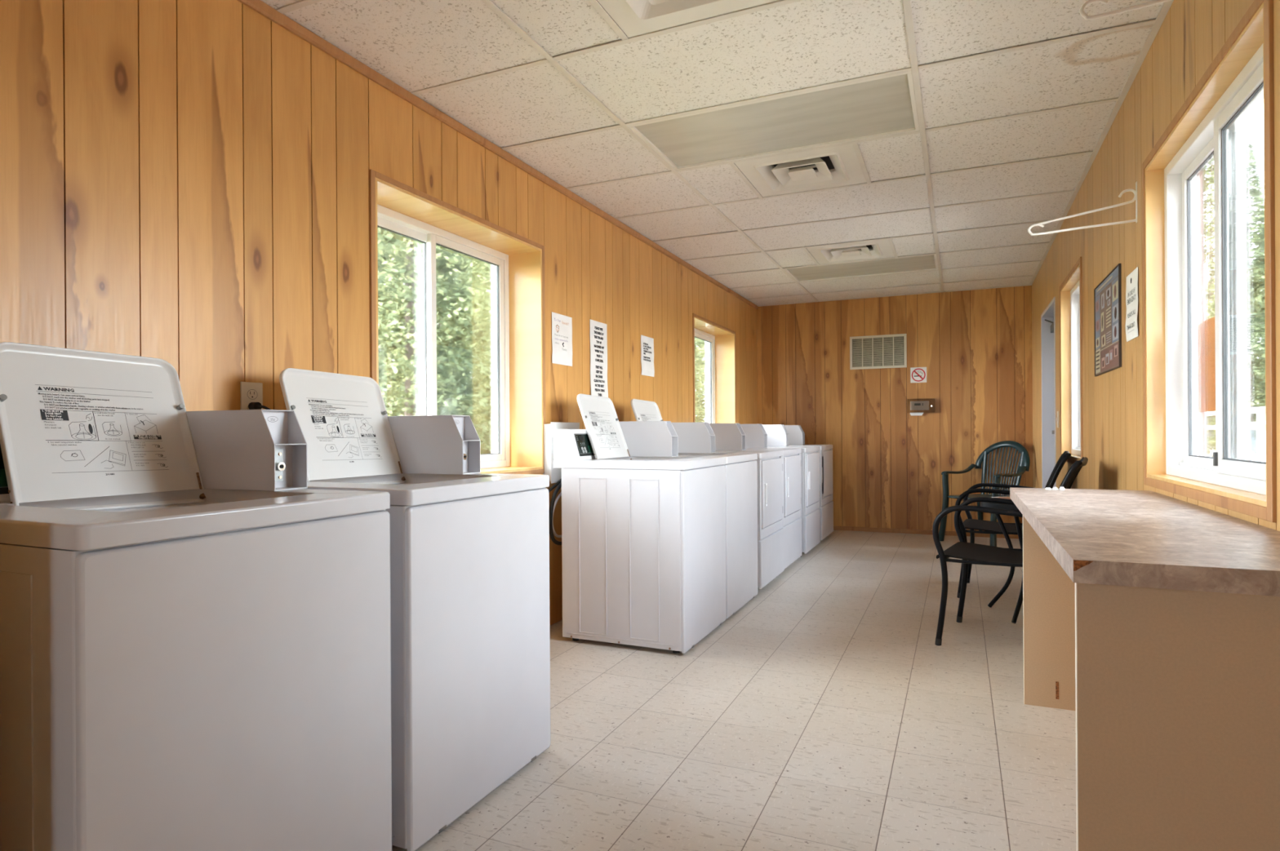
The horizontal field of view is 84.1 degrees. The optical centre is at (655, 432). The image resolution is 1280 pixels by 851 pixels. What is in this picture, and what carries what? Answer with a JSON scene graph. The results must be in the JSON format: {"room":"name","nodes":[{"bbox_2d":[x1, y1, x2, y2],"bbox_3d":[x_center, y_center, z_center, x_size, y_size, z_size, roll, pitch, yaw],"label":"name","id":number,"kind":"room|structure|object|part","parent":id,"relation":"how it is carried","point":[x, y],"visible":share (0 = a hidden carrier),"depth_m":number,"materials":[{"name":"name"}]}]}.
{"room":"laundry","nodes":[
{"label":"laundry","id":0,"kind":"room"},
{"bbox_2d":[0,0,757,625],"bbox_3d":[-1.040,-0.185,3.034,0.240,2.456,10.360,0,0,23],"label":"wall","id":1,"kind":"structure","parent":0,"point":[184,184],"depth_m":2.17,"materials":[{"name":"brown wood"}]},
{"bbox_2d":[240,382,262,409],"bbox_3d":[-1.259,-0.096,2.209,0.006,0.118,0.074,0,0,23],"label":"wall outlet","id":2,"kind":"object","parent":1,"relation":"attached to","point":[250,392],"visible":0.64,"depth_m":2.20,"materials":[{"name":"beige plastic"}]},
{"bbox_2d":[248,402,271,409],"bbox_3d":[-1.224,-0.024,2.228,0.047,0.138,0.087,0,0,23],"label":"plug","id":3,"kind":"object","parent":1,"relation":"attached to","point":[252,406],"visible":0.41,"depth_m":2.20,"materials":[{"name":"black plastic"}]},
{"bbox_2d":[368,169,546,474],"bbox_3d":[-0.960,-0.384,3.271,0.293,1.207,1.211,0,0,23],"label":"window","id":4,"kind":"structure","parent":1,"relation":"in","point":[457,296],"depth_m":3.44,"materials":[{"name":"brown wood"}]},
{"bbox_3d":[-1.167,-0.382,3.078,0.004,0.993,0.479,0,0,23],"label":"pane","id":5,"kind":"part","parent":4,"relation":"part of","materials":[{"name":"clear glass"}]},
{"bbox_3d":[-1.167,-0.382,3.078,0.026,1.069,0.555,0,0,23],"label":"sash","id":6,"kind":"part","parent":4,"relation":"part of","materials":[{"name":"white plastic"}]},
{"bbox_3d":[-1.054,-0.383,3.311,0.089,1.139,1.143,0,0,23],"label":"frame","id":7,"kind":"part","parent":4,"relation":"part of","materials":[{"name":"white plastic"}]},
{"bbox_3d":[-0.932,-0.384,3.534,0.026,1.069,0.568,0,0,23],"label":"sash","id":8,"kind":"part","parent":4,"relation":"part of","materials":[{"name":"white plastic"}]},
{"bbox_3d":[-0.932,-0.384,3.534,0.004,0.993,0.492,0,0,23],"label":"pane","id":9,"kind":"part","parent":4,"relation":"part of","materials":[{"name":"clear glass"}]},
{"bbox_2d":[237,0,758,309],"bbox_3d":[-0.929,-1.344,2.984,0.018,0.032,10.360,0,0,23],"label":"trim","id":10,"kind":"structure","parent":1,"relation":"attached to","point":[262,8],"depth_m":2.98,"materials":[{"name":"brown wood"}]},
{"bbox_2d":[542,422,579,484],"bbox_3d":[-0.516,0.108,3.874,0.058,0.323,0.305,0,0,23],"label":"utility box","id":11,"kind":"object","parent":1,"relation":"attached to","point":[554,473],"visible":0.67,"depth_m":3.75,"materials":[{"name":"white metal"}]},
{"bbox_2d":[548,478,561,492],"bbox_3d":[-0.628,0.421,3.534,0.025,0.415,0.806,0,0,24],"label":"cord","id":12,"kind":"object","parent":11,"relation":"attached to","point":[557,484],"visible":0.24,"depth_m":3.73,"materials":[{"name":"black rubber"}]},
{"bbox_2d":[549,481,561,545],"bbox_3d":[-0.492,0.394,3.773,0.028,0.407,0.302,0,0,19],"label":"hose","id":13,"kind":"object","parent":11,"relation":"attached to","point":[553,496],"visible":0.57,"depth_m":3.65,"materials":[{"name":"black rubber"}]},
{"bbox_2d":[552,492,561,537],"bbox_3d":[-0.512,0.430,3.779,0.016,0.273,0.184,0,0,22],"label":"hose","id":14,"kind":"object","parent":11,"relation":"attached to","point":[559,495],"visible":0.47,"depth_m":3.73,"materials":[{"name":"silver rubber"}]},
{"bbox_2d":[551,311,572,366],"bbox_3d":[-0.518,-0.513,3.939,0.004,0.278,0.217,0,0,23],"label":"paper notice","id":15,"kind":"object","parent":1,"relation":"attached to","point":[562,325],"visible":1,"depth_m":3.94,"materials":[{"name":"white paper"}]},
{"bbox_2d":[590,320,608,397],"bbox_3d":[-0.345,-0.412,4.337,0.008,0.526,0.222,0,0,23],"label":"paper notice","id":16,"kind":"object","parent":1,"relation":"attached to","point":[598,331],"visible":0.86,"depth_m":4.33,"materials":[{"name":"white paper"}]},
{"bbox_2d":[640,334,654,377],"bbox_3d":[-0.056,-0.536,5.015,0.006,0.277,0.222,0,0,23],"label":"paper notice","id":17,"kind":"object","parent":1,"relation":"attached to","point":[646,343],"visible":1,"depth_m":5.01,"materials":[{"name":"white paper"}]},
{"bbox_2d":[692,313,736,423],"bbox_3d":[0.420,-0.389,6.490,0.293,1.199,1.211,0,0,23],"label":"window","id":18,"kind":"structure","parent":1,"relation":"in","point":[714,361],"depth_m":6.96,"materials":[{"name":"brown wood"}]},
{"bbox_3d":[0.447,-0.389,6.753,0.004,0.985,0.492,0,0,23],"label":"pane","id":19,"kind":"part","parent":18,"relation":"part of","materials":[{"name":"clear glass"}]},
{"bbox_3d":[0.447,-0.389,6.753,0.026,1.061,0.568,0,0,23],"label":"sash","id":20,"kind":"part","parent":18,"relation":"part of","materials":[{"name":"white plastic"}]},
{"bbox_3d":[0.326,-0.388,6.530,0.089,1.131,1.143,0,0,23],"label":"frame","id":21,"kind":"part","parent":18,"relation":"part of","materials":[{"name":"white plastic"}]},
{"bbox_2d":[552,1,888,293],"bbox_3d":[0.264,-1.546,2.472,3.715,0.250,11.360,0,0,23],"label":"trim","id":22,"kind":"structure","parent":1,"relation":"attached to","point":[827,160],"depth_m":3.79,"materials":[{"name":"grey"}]},
{"bbox_2d":[260,0,1173,306],"bbox_3d":[0.288,-1.378,2.462,2.665,0.024,10.360,0,0,23],"label":"ceiling","id":23,"kind":"structure","parent":0,"point":[1017,101],"depth_m":2.92,"materials":[{"name":"tile"}]},
{"bbox_2d":[596,0,778,37],"bbox_3d":[0.059,-1.400,2.075,0.584,0.090,0.584,0,0,23],"label":"ceiling light","id":24,"kind":"object","parent":23,"relation":"in","point":[634,18],"visible":1,"depth_m":2.30,"materials":[{"name":"grey plastic"}]},
{"bbox_2d":[628,71,919,170],"bbox_3d":[0.538,-1.399,3.196,1.195,0.060,0.586,0,0,23],"label":"ceiling light","id":25,"kind":"object","parent":23,"relation":"attached to","point":[882,106],"visible":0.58,"depth_m":3.18,"materials":[{"name":"white plastic"}]},
{"bbox_2d":[734,144,866,197],"bbox_3d":[0.779,-1.405,3.756,0.584,0.090,0.584,0,0,23],"label":"ceiling vent","id":26,"kind":"object","parent":23,"relation":"in","point":[768,180],"visible":0.91,"depth_m":3.74,"materials":[{"name":"grey metal"}]},
{"bbox_3d":[0.779,-1.382,3.756,0.200,0.045,0.135,0,0,23],"label":"plate","id":27,"kind":"part","parent":26,"relation":"part of","materials":[{"name":"white metal"}]},
{"bbox_2d":[806,239,894,264],"bbox_3d":[1.500,-1.409,5.437,0.584,0.090,0.584,0,0,23],"label":"ceiling vent","id":28,"kind":"object","parent":23,"relation":"in","point":[881,249],"visible":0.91,"depth_m":5.43,"materials":[{"name":"grey metal"}]},
{"bbox_3d":[1.500,-1.387,5.437,0.200,0.045,0.135,0,0,23],"label":"plate","id":29,"kind":"part","parent":28,"relation":"part of","materials":[{"name":"white metal"}]},
{"bbox_2d":[784,253,937,282],"bbox_3d":[1.738,-1.407,5.998,1.195,0.060,0.586,0,0,23],"label":"ceiling light","id":30,"kind":"object","parent":23,"relation":"attached to","point":[922,263],"visible":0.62,"depth_m":6.01,"materials":[{"name":"white plastic"}]},
{"bbox_2d":[391,530,1076,850],"bbox_3d":[0.271,1.095,2.476,3.075,0.120,10.760,0,0,23],"label":"floor","id":31,"kind":"structure","parent":0,"point":[826,713],"depth_m":2.42,"materials":[{"name":"tile"}]},
{"bbox_2d":[0,342,391,850],"bbox_3d":[-1.067,0.423,1.514,0.704,1.240,0.654,0,0,23],"label":"washing machine","id":32,"kind":"object","parent":31,"relation":"on","point":[195,636],"visible":1,"depth_m":1.35,"materials":[{"name":"white metal"}]},
{"bbox_3d":[-1.326,0.070,1.520,0.033,0.113,0.360,0,0,23],"label":"control panel","id":33,"kind":"part","parent":32,"relation":"part of","materials":[{"name":"black"}]},
{"bbox_3d":[-1.280,-0.007,1.644,0.146,0.377,0.400,0,0,23],"label":"lid","id":34,"kind":"part","parent":32,"relation":"part of","materials":[{"name":"white metal"}]},
{"bbox_3d":[-0.754,0.607,1.377,0.014,0.844,0.642,0,0,23],"label":"panel","id":35,"kind":"part","parent":32,"relation":"part of","materials":[{"name":"white metal"}]},
{"bbox_3d":[-0.945,0.083,1.748,0.010,0.080,0.062,0,0,23],"label":"lock plate","id":36,"kind":"part","parent":32,"relation":"part of","materials":[{"name":"metal"}]},
{"bbox_2d":[279,368,550,850],"bbox_3d":[-0.790,0.421,2.156,0.704,1.240,0.654,0,0,23],"label":"washing machine","id":37,"kind":"object","parent":31,"relation":"on","point":[470,618],"visible":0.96,"depth_m":2.01,"materials":[{"name":"white metal"}]},
{"bbox_3d":[-1.002,-0.009,2.287,0.146,0.377,0.400,0,0,23],"label":"lid","id":38,"kind":"part","parent":37,"relation":"part of","materials":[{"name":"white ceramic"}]},
{"bbox_3d":[-0.476,0.605,2.020,0.014,0.844,0.642,0,0,23],"label":"panel","id":39,"kind":"part","parent":37,"relation":"part of","materials":[{"name":"white metal"}]},
{"bbox_2d":[553,394,726,653],"bbox_3d":[-0.064,0.417,3.698,0.704,1.240,0.654,0,0,23],"label":"washing machine","id":40,"kind":"object","parent":31,"relation":"on","point":[643,523],"visible":1,"depth_m":3.43,"materials":[{"name":"white metal"}]},
{"bbox_3d":[-0.323,0.064,3.705,0.033,0.113,0.360,0,0,23],"label":"control panel","id":41,"kind":"part","parent":40,"relation":"part of","materials":[{"name":"black"}]},
{"bbox_3d":[-0.276,-0.014,3.829,0.146,0.377,0.400,0,0,23],"label":"lid","id":42,"kind":"part","parent":40,"relation":"part of","materials":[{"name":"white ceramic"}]},
{"bbox_3d":[0.250,0.601,3.562,0.014,0.844,0.642,0,0,23],"label":"panel","id":43,"kind":"part","parent":40,"relation":"part of","materials":[{"name":"white metal"}]},
{"bbox_2d":[631,399,757,618],"bbox_3d":[0.195,0.415,4.302,0.704,1.240,0.654,0,0,23],"label":"washing machine","id":44,"kind":"object","parent":31,"relation":"on","point":[697,439],"visible":0.36,"depth_m":4.24,"materials":[{"name":"white metal"}]},
{"bbox_3d":[-0.017,-0.015,4.433,0.146,0.377,0.400,0,0,23],"label":"lid","id":45,"kind":"part","parent":44,"relation":"part of","materials":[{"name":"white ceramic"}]},
{"bbox_3d":[0.509,0.599,4.165,0.014,0.844,0.642,0,0,23],"label":"panel","id":46,"kind":"part","parent":44,"relation":"part of","materials":[{"name":"white metal"}]},
{"bbox_2d":[709,423,784,589],"bbox_3d":[0.477,0.485,4.929,0.718,1.098,0.653,0,0,23],"label":"dryer","id":47,"kind":"object","parent":31,"relation":"on","point":[729,437],"visible":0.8,"depth_m":4.79,"materials":[{"name":"white metal"}]},
{"bbox_3d":[0.711,0.405,4.573,0.006,0.145,0.040,0,0,23],"label":"door handle","id":48,"kind":"part","parent":47,"relation":"part of","materials":[{"name":"white plastic"}]},
{"bbox_3d":[0.784,0.429,4.795,0.012,0.513,0.642,0,0,23],"label":"frame","id":49,"kind":"part","parent":47,"relation":"part of","materials":[{"name":"white metal"}]},
{"bbox_3d":[0.788,0.845,4.794,0.015,0.307,0.642,0,0,23],"label":"panel","id":50,"kind":"part","parent":47,"relation":"part of","materials":[{"name":"white metal"}]},
{"bbox_3d":[0.783,0.400,4.776,0.021,0.437,0.540,0,0,23],"label":"door","id":51,"kind":"part","parent":47,"relation":"part of","materials":[{"name":"white metal"}]},
{"bbox_2d":[740,424,801,568],"bbox_3d":[0.735,0.483,5.556,0.718,1.098,0.653,0,0,23],"label":"dryer","id":52,"kind":"object","parent":31,"relation":"on","point":[756,437],"visible":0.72,"depth_m":5.46,"materials":[{"name":"white metal"}]},
{"bbox_3d":[0.969,0.403,5.200,0.006,0.145,0.040,0,0,23],"label":"door handle","id":53,"kind":"part","parent":52,"relation":"part of","materials":[{"name":"white plastic"}]},
{"bbox_3d":[1.046,0.843,5.421,0.015,0.307,0.642,0,0,23],"label":"panel","id":54,"kind":"part","parent":52,"relation":"part of","materials":[{"name":"white metal"}]},
{"bbox_3d":[1.042,0.427,5.422,0.012,0.513,0.642,0,0,23],"label":"frame","id":55,"kind":"part","parent":52,"relation":"part of","materials":[{"name":"white metal"}]},
{"bbox_3d":[1.041,0.398,5.403,0.021,0.437,0.540,0,0,23],"label":"door","id":56,"kind":"part","parent":52,"relation":"part of","materials":[{"name":"white metal"}]},
{"bbox_2d":[762,424,820,557],"bbox_3d":[1.036,0.481,6.221,0.718,1.098,0.653,0,0,23],"label":"dryer","id":57,"kind":"object","parent":31,"relation":"on","point":[777,434],"visible":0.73,"depth_m":6.04,"materials":[{"name":"white metal"}]},
{"bbox_3d":[1.270,0.401,5.865,0.006,0.145,0.040,0,0,23],"label":"door handle","id":58,"kind":"part","parent":57,"relation":"part of","materials":[{"name":"white plastic"}]},
{"bbox_3d":[1.343,0.425,6.087,0.012,0.513,0.642,0,0,23],"label":"frame","id":59,"kind":"part","parent":57,"relation":"part of","materials":[{"name":"white metal"}]},
{"bbox_3d":[1.347,0.842,6.086,0.015,0.307,0.642,0,0,23],"label":"panel","id":60,"kind":"part","parent":57,"relation":"part of","materials":[{"name":"white metal"}]},
{"bbox_3d":[1.343,0.397,6.068,0.021,0.437,0.540,0,0,23],"label":"door","id":61,"kind":"part","parent":57,"relation":"part of","materials":[{"name":"white metal"}]},
{"bbox_2d":[784,425,833,540],"bbox_3d":[1.328,0.479,6.923,0.712,1.098,0.653,0,0,23],"label":"dryer","id":62,"kind":"object","parent":31,"relation":"on","point":[796,433],"visible":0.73,"depth_m":6.81,"materials":[{"name":"white metal"}]},
{"bbox_3d":[1.638,0.424,6.787,0.012,0.513,0.642,0,0,23],"label":"frame","id":63,"kind":"part","parent":62,"relation":"part of","materials":[{"name":"white metal"}]},
{"bbox_3d":[1.642,0.840,6.787,0.015,0.307,0.642,0,0,23],"label":"panel","id":64,"kind":"part","parent":62,"relation":"part of","materials":[{"name":"white metal"}]},
{"bbox_3d":[1.617,0.395,6.778,0.032,0.437,0.540,0,0,27],"label":"door","id":65,"kind":"part","parent":62,"relation":"part of","materials":[{"name":"white metal"}]},
{"bbox_2d":[938,440,1030,546],"bbox_3d":[3.062,0.553,6.553,0.674,0.940,0.617,0,0,-30],"label":"armchair","id":66,"kind":"object","parent":31,"relation":"on","point":[1024,464],"visible":0.78,"depth_m":6.63,"materials":[{"name":"green plastic"}]},
{"bbox_3d":[2.703,0.705,6.645,0.142,0.636,0.059,0,0,-30],"label":"leg","id":67,"kind":"part","parent":66,"relation":"part of","materials":[{"name":"green plastic"}]},
{"bbox_3d":[2.889,0.357,6.761,0.429,0.098,0.086,0,0,-30],"label":"armrest","id":68,"kind":"part","parent":66,"relation":"part of","materials":[{"name":"green plastic"}]},
{"bbox_3d":[3.048,0.603,6.545,0.468,0.022,0.508,0,0,-30],"label":"seat","id":69,"kind":"part","parent":66,"relation":"part of","materials":[{"name":"green plastic"}]},
{"bbox_3d":[3.148,0.816,6.869,0.045,0.412,0.143,0,0,38],"label":"leg","id":70,"kind":"part","parent":66,"relation":"part of","materials":[{"name":"green plastic"}]},
{"bbox_3d":[3.153,0.392,6.812,0.044,0.416,0.127,0,0,40],"label":"post","id":71,"kind":"part","parent":66,"relation":"part of","materials":[{"name":"green plastic"}]},
{"bbox_3d":[2.962,0.704,6.195,0.142,0.636,0.059,0,0,-30],"label":"leg","id":72,"kind":"part","parent":66,"relation":"part of","materials":[{"name":"green plastic"}]},
{"bbox_3d":[3.288,0.219,6.685,0.146,0.276,0.550,0,0,-30],"label":"rail","id":73,"kind":"part","parent":66,"relation":"part of","materials":[{"name":"green plastic"}]},
{"bbox_3d":[3.154,0.355,6.300,0.429,0.098,0.086,0,0,-30],"label":"armrest","id":74,"kind":"part","parent":66,"relation":"part of","materials":[{"name":"green plastic"}]},
{"bbox_3d":[3.331,0.391,6.502,0.127,0.416,0.044,0,0,-10],"label":"post","id":75,"kind":"part","parent":66,"relation":"part of","materials":[{"name":"green plastic"}]},
{"bbox_2d":[980,496,1022,623],"bbox_3d":[2.094,0.699,3.924,0.540,0.638,0.540,0,0,23],"label":"chair","id":76,"kind":"object","parent":31,"relation":"on","point":[995,505],"visible":0.34,"depth_m":3.86,"materials":[{"name":"black metal"}]},
{"bbox_3d":[1.981,0.719,4.064,0.022,0.600,0.157,0,0,-39],"label":"leg","id":77,"kind":"part","parent":76,"relation":"part of","materials":[{"name":"black metal"}]},
{"bbox_3d":[1.954,0.719,3.810,0.156,0.599,0.023,0,0,-39],"label":"leg","id":78,"kind":"part","parent":76,"relation":"part of","materials":[{"name":"black metal"}]},
{"bbox_2d":[932,457,1088,645],"bbox_3d":[1.739,0.577,3.462,0.627,0.905,0.518,0,0,34],"label":"armchair","id":79,"kind":"object","parent":31,"relation":"on","point":[976,554],"visible":0.59,"depth_m":3.41,"materials":[{"name":"black metal"}]},
{"bbox_3d":[1.544,0.681,3.301,0.483,0.671,0.034,0,0,33],"label":"arm and leg","id":80,"kind":"part","parent":79,"relation":"part of","materials":[{"name":"black metal"}]},
{"bbox_3d":[1.668,0.604,3.510,0.431,0.028,0.466,0,0,34],"label":"seat","id":81,"kind":"part","parent":79,"relation":"part of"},
{"bbox_3d":[1.550,0.611,3.309,0.401,0.024,0.018,0,0,33],"label":"seat rail","id":82,"kind":"part","parent":79,"relation":"part of","materials":[{"name":"black metal"}]},
{"bbox_3d":[1.817,0.679,3.703,0.483,0.671,0.034,0,0,36],"label":"arm and leg","id":83,"kind":"part","parent":79,"relation":"part of","materials":[{"name":"black metal"}]},
{"bbox_3d":[1.811,0.609,3.694,0.401,0.024,0.018,0,0,36],"label":"seat rail","id":84,"kind":"part","parent":79,"relation":"part of","materials":[{"name":"black metal"}]},
{"bbox_3d":[1.784,0.571,3.149,0.194,0.893,0.052,0,0,34],"label":"leg and post","id":85,"kind":"part","parent":79,"relation":"part of","materials":[{"name":"black metal"}]},
{"bbox_3d":[1.916,0.370,3.340,0.169,0.450,0.444,0,0,34],"label":"backrest","id":86,"kind":"part","parent":79,"relation":"part of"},
{"bbox_3d":[2.046,0.569,3.535,0.194,0.893,0.052,0,0,34],"label":"leg and post","id":87,"kind":"part","parent":79,"relation":"part of","materials":[{"name":"black metal"}]},
{"bbox_3d":[1.985,0.140,3.293,0.025,0.035,0.443,0,0,34],"label":"rail","id":88,"kind":"part","parent":79,"relation":"part of","materials":[{"name":"black metal"}]},
{"bbox_2d":[955,451,1071,598],"bbox_3d":[2.249,0.573,4.457,0.627,0.905,0.518,0,0,29],"label":"sling chair","id":89,"kind":"object","parent":31,"relation":"on","point":[987,526],"visible":0.55,"depth_m":4.38,"materials":[{"name":"black metal"}]},
{"bbox_3d":[2.069,0.678,4.280,0.483,0.671,0.034,0,0,27],"label":"arm and leg","id":90,"kind":"part","parent":89,"relation":"part of","materials":[{"name":"black metal"}]},
{"bbox_3d":[2.174,0.601,4.499,0.431,0.028,0.466,0,0,29],"label":"seat","id":91,"kind":"part","parent":89,"relation":"part of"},
{"bbox_3d":[2.075,0.607,4.288,0.401,0.024,0.018,0,0,27],"label":"seat rail","id":92,"kind":"part","parent":89,"relation":"part of","materials":[{"name":"black metal"}]},
{"bbox_3d":[2.304,0.676,4.705,0.483,0.671,0.034,0,0,30],"label":"arm and leg","id":93,"kind":"part","parent":89,"relation":"part of","materials":[{"name":"black metal"}]},
{"bbox_3d":[2.548,0.566,4.558,0.194,0.893,0.052,0,0,29],"label":"leg and post","id":94,"kind":"part","parent":89,"relation":"part of","materials":[{"name":"black metal"}]},
{"bbox_3d":[2.322,0.567,4.150,0.194,0.893,0.052,0,0,29],"label":"leg and post","id":95,"kind":"part","parent":89,"relation":"part of","materials":[{"name":"black metal"}]},
{"bbox_2d":[1009,487,1279,850],"bbox_3d":[1.256,0.622,1.889,0.456,0.814,1.661,0,0,23],"label":"desk","id":96,"kind":"object","parent":31,"relation":"on","point":[1153,618],"depth_m":1.23,"materials":[{"name":"wood"}]},
{"bbox_3d":[1.583,0.640,2.602,0.414,0.774,0.017,0,0,23],"label":"panel","id":97,"kind":"part","parent":96,"relation":"part of","materials":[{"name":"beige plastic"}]},
{"bbox_2d":[1044,487,1065,490],"bbox_3d":[1.474,0.208,2.616,0.066,0.012,0.018,0,0,23],"label":"paper scrap","id":98,"kind":"object","parent":96,"relation":"on","point":[1053,488],"visible":1,"depth_m":2.61,"materials":[{"name":"white paper"}]},
{"bbox_2d":[1009,487,1279,596],"bbox_3d":[1.253,0.235,1.890,0.456,0.040,1.660,0,0,23],"label":"countertop","id":99,"kind":"structure","parent":96,"relation":"on","point":[1140,539],"depth_m":1.41,"materials":[{"name":"laminate"}]},
{"bbox_3d":[0.962,0.644,1.187,0.442,0.774,0.017,0,0,23],"label":"panel","id":100,"kind":"part","parent":96,"relation":"part of","materials":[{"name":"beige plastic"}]},
{"bbox_2d":[756,284,1032,531],"bbox_3d":[2.343,-0.207,7.329,3.075,2.456,0.200,0,0,23],"label":"wall","id":101,"kind":"structure","parent":0,"point":[974,346],"depth_m":7.14,"materials":[{"name":"brown wood"}]},
{"bbox_2d":[849,333,906,369],"bbox_3d":[2.270,-0.820,7.245,0.555,0.340,0.010,0,0,23],"label":"air vent","id":102,"kind":"object","parent":101,"relation":"in","point":[885,351],"visible":1,"depth_m":7.24,"materials":[{"name":"beige metal"}]},
{"bbox_2d":[910,367,926,382],"bbox_3d":[2.630,-0.572,7.094,0.152,0.153,0.004,0,0,23],"label":"no smoking sign","id":103,"kind":"object","parent":101,"relation":"attached to","point":[917,375],"visible":1,"depth_m":7.09,"materials":[{"name":"white plastic"}]},
{"bbox_2d":[907,398,934,415],"bbox_3d":[2.644,-0.248,7.061,0.250,0.165,0.056,0,0,23],"label":"thermostat","id":104,"kind":"object","parent":101,"relation":"attached to","point":[921,405],"visible":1,"depth_m":7.07,"materials":[{"name":"beige plastic"}]},
{"bbox_2d":[833,525,1018,538],"bbox_3d":[2.341,1.001,7.218,2.665,0.042,0.012,0,0,23],"label":"baseboard","id":105,"kind":"structure","parent":101,"relation":"attached to","point":[835,528],"depth_m":7.14,"materials":[{"name":"brown wood"}]},
{"bbox_2d":[1031,0,1279,531],"bbox_3d":[1.598,-0.202,1.904,0.170,2.456,10.360,0,0,23],"label":"wall","id":106,"kind":"structure","parent":0,"point":[1192,33],"depth_m":2.93,"materials":[{"name":"brown wood"}]},
{"bbox_2d":[1040,297,1056,488],"bbox_3d":[3.110,0.022,5.462,0.156,1.990,0.890,0,0,23],"label":"door","id":107,"kind":"structure","parent":106,"relation":"in","point":[1048,316],"depth_m":5.86,"materials":[{"name":"silver metal"}]},
{"bbox_2d":[1056,411,1058,427],"bbox_3d":[2.805,-0.089,4.950,0.012,0.115,0.070,0,0,23],"label":"light switch","id":108,"kind":"object","parent":106,"relation":"attached to","point":[1057,418],"visible":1,"depth_m":4.95,"materials":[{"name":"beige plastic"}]},
{"bbox_2d":[1059,257,1083,463],"bbox_3d":[2.628,-0.398,4.359,0.148,1.175,0.905,0,0,23],"label":"window","id":109,"kind":"structure","parent":106,"relation":"in","point":[1070,290],"depth_m":4.71,"materials":[{"name":"white plastic"}]},
{"bbox_3d":[2.655,-0.398,4.347,0.089,1.091,0.821,0,0,23],"label":"frame","id":110,"kind":"part","parent":109,"relation":"part of","materials":[{"name":"white plastic"}]},
{"bbox_3d":[2.735,-0.398,4.501,0.026,1.021,0.406,0,0,23],"label":"sash","id":111,"kind":"part","parent":109,"relation":"part of","materials":[{"name":"white plastic"}]},
{"bbox_2d":[1027,181,1137,235],"bbox_3d":[1.688,-0.881,2.810,0.378,0.168,0.016,0,0,23],"label":"hook","id":112,"kind":"object","parent":106,"relation":"attached to","point":[1135,192],"visible":1,"depth_m":2.79,"materials":[{"name":"white metal"}]},
{"bbox_3d":[1.857,-0.888,2.738,0.003,0.157,0.016,0,0,23],"label":"wall plate","id":113,"kind":"part","parent":112,"relation":"part of","materials":[{"name":"white metal"}]},
{"bbox_2d":[1093,263,1121,377],"bbox_3d":[2.090,-0.498,3.285,0.010,0.440,0.598,0,0,23],"label":"poster","id":114,"kind":"object","parent":106,"relation":"attached to","point":[1108,294],"visible":1,"depth_m":3.24,"materials":[{"name":"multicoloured paper"}]},
{"bbox_2d":[1079,0,1172,20],"bbox_3d":[1.152,-1.032,1.563,0.378,0.168,0.016,0,0,23],"label":"hook","id":115,"kind":"object","parent":106,"relation":"attached to","point":[1083,15],"visible":1,"depth_m":1.61,"materials":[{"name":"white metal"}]},
{"bbox_2d":[1124,266,1138,342],"bbox_3d":[1.886,-0.501,2.810,0.006,0.266,0.206,0,0,23],"label":"paper notice","id":116,"kind":"object","parent":106,"relation":"attached to","point":[1131,291],"visible":1,"depth_m":2.80,"materials":[{"name":"white paper"}]},
{"bbox_2d":[1142,0,1276,523],"bbox_3d":[1.643,-0.399,2.061,0.148,1.190,1.175,0,0,23],"label":"window","id":117,"kind":"structure","parent":106,"relation":"in","point":[1208,207],"depth_m":2.05,"materials":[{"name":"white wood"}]},
{"bbox_3d":[1.779,-0.400,2.270,0.026,1.036,0.530,0,0,23],"label":"sash","id":118,"kind":"part","parent":117,"relation":"part of","materials":[{"name":"white plastic"}]},
{"bbox_3d":[1.779,-0.400,2.270,0.004,0.960,0.454,0,0,23],"label":"pane","id":119,"kind":"part","parent":117,"relation":"part of","materials":[{"name":"clear glass"}]},
{"bbox_3d":[1.671,-0.399,2.049,0.089,1.106,1.091,0,0,23],"label":"frame","id":120,"kind":"part","parent":117,"relation":"part of","materials":[{"name":"white plastic"}]},
{"bbox_3d":[1.554,-0.398,1.838,0.026,1.036,0.541,0,0,23],"label":"sash","id":121,"kind":"part","parent":117,"relation":"part of","materials":[{"name":"white plastic"}]},
{"bbox_3d":[1.554,-0.398,1.838,0.004,0.948,0.453,0,0,23],"label":"pane","id":122,"kind":"part","parent":117,"relation":"part of","materials":[{"name":"clear glass"}]}
]}

